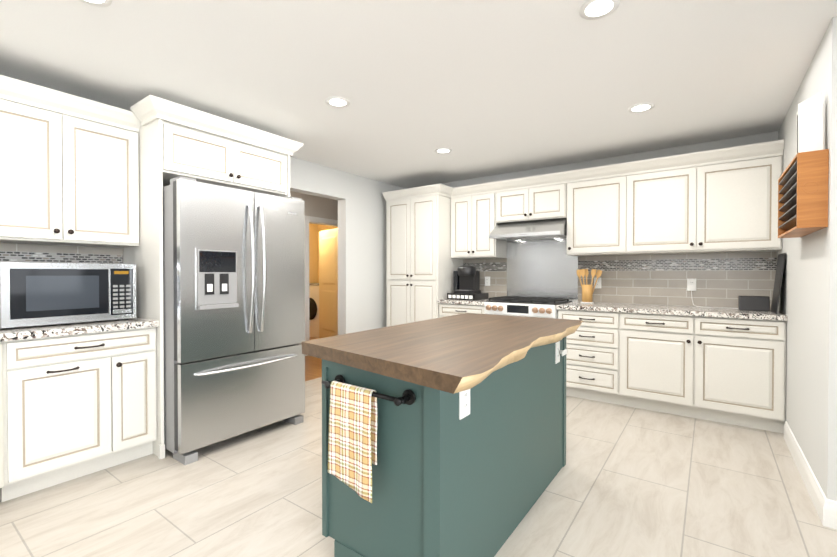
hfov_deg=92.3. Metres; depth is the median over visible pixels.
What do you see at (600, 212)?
upper cabinet
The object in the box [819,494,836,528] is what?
baseboard
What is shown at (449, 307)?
base cabinet
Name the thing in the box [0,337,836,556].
floor
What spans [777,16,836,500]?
wall
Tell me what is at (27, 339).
countertop
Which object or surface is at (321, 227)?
wall
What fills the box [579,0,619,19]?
recessed light
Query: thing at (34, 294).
microwave
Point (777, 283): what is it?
leaning board
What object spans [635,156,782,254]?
upper cabinet
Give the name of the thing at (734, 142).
wall
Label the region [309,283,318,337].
washer
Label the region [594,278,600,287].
electrical outlet
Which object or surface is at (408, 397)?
towel bar
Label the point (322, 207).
wall
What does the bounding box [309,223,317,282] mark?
wall
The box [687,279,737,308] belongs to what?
electrical outlet
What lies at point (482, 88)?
ceiling
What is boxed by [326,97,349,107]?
recessed light
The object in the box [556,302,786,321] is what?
countertop
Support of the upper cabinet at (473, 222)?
attached to the wall at (734, 142)
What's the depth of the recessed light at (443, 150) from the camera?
4.00 m
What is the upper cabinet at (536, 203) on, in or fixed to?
attached to the wall at (734, 142)
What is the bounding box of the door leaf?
[319,228,337,338]
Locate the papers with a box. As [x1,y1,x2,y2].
[796,91,822,153]
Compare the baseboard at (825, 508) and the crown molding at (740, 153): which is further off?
the crown molding at (740, 153)
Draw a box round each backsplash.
[0,243,122,263]
[463,251,776,308]
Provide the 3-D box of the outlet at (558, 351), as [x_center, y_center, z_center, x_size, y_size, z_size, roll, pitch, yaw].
[0.867,0.451,2.445,0.036,0.125,0.123,0,1,36]
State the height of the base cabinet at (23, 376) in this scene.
0.875 m
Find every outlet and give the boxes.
[459,389,469,419]
[555,341,566,363]
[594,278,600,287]
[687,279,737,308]
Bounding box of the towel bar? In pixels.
[321,375,415,405]
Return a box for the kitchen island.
[322,349,565,556]
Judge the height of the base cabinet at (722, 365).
0.875 m
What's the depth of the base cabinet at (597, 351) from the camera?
3.78 m
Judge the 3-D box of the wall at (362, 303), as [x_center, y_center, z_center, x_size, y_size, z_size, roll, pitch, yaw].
[-2.559,-0.031,2.684,0.140,2.455,8.220,0,1,36]
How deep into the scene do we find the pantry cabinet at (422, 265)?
5.00 m
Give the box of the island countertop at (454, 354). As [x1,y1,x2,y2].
[301,313,581,396]
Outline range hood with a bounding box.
[489,218,566,240]
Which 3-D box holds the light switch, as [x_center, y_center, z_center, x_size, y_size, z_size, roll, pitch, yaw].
[0.872,0.042,5.081,0.072,0.116,0.008,0,1,36]
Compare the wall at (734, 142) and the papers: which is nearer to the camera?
the papers
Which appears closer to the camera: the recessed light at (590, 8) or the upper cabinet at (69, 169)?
the recessed light at (590, 8)
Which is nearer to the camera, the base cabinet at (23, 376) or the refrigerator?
the base cabinet at (23, 376)
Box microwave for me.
[0,262,135,328]
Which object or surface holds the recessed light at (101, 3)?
in the ceiling
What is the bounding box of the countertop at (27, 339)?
[0,317,158,352]
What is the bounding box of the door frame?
[305,216,337,355]
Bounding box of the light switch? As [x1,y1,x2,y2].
[485,277,489,285]
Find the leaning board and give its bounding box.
[771,253,785,313]
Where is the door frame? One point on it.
(319, 221)
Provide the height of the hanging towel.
0.408 m
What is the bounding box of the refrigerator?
[163,176,304,464]
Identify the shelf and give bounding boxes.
[778,149,828,237]
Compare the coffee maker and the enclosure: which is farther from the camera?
the coffee maker
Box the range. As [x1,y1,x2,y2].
[484,296,571,318]
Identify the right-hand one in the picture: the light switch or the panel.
the panel
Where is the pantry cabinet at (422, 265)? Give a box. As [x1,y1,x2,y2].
[386,195,462,326]
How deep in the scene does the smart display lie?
3.35 m
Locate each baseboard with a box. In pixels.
[784,421,824,515]
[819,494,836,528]
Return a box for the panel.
[507,239,577,298]
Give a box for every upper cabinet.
[0,87,140,247]
[451,193,506,258]
[496,183,566,223]
[567,175,634,255]
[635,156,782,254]
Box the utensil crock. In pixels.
[576,269,601,303]
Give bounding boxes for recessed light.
[79,0,111,6]
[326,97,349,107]
[435,148,451,153]
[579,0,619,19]
[628,103,653,112]
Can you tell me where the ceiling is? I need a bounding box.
[0,0,836,188]
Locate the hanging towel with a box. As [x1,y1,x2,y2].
[328,381,376,502]
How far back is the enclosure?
2.81 m
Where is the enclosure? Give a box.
[123,95,302,458]
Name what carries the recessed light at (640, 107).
in the ceiling
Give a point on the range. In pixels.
(542, 307)
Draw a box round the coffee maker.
[453,266,480,293]
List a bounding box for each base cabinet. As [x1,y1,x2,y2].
[0,349,47,501]
[48,337,156,486]
[437,293,488,317]
[558,310,627,405]
[628,314,785,432]
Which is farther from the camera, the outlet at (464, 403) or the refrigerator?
the refrigerator
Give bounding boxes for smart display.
[738,296,769,310]
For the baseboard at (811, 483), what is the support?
attached to the wall at (807, 306)
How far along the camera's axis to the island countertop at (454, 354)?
1.67 m
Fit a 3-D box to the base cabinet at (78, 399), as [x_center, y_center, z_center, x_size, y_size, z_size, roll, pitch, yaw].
[-2.187,0.761,2.523,0.655,0.875,0.781,0,1,36]
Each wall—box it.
[0,157,404,334]
[290,191,337,343]
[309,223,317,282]
[317,224,337,282]
[442,131,777,307]
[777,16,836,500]
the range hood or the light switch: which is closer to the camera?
the range hood
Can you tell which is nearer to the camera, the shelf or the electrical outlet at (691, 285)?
the shelf
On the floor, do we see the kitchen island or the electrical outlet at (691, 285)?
the kitchen island
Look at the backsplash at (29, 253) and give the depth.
2.72 m
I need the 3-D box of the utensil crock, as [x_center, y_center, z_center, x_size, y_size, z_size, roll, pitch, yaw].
[1.793,0.085,4.224,0.253,0.360,0.128,0,1,36]
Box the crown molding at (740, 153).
[382,140,783,201]
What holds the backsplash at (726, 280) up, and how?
attached to the wall at (734, 142)

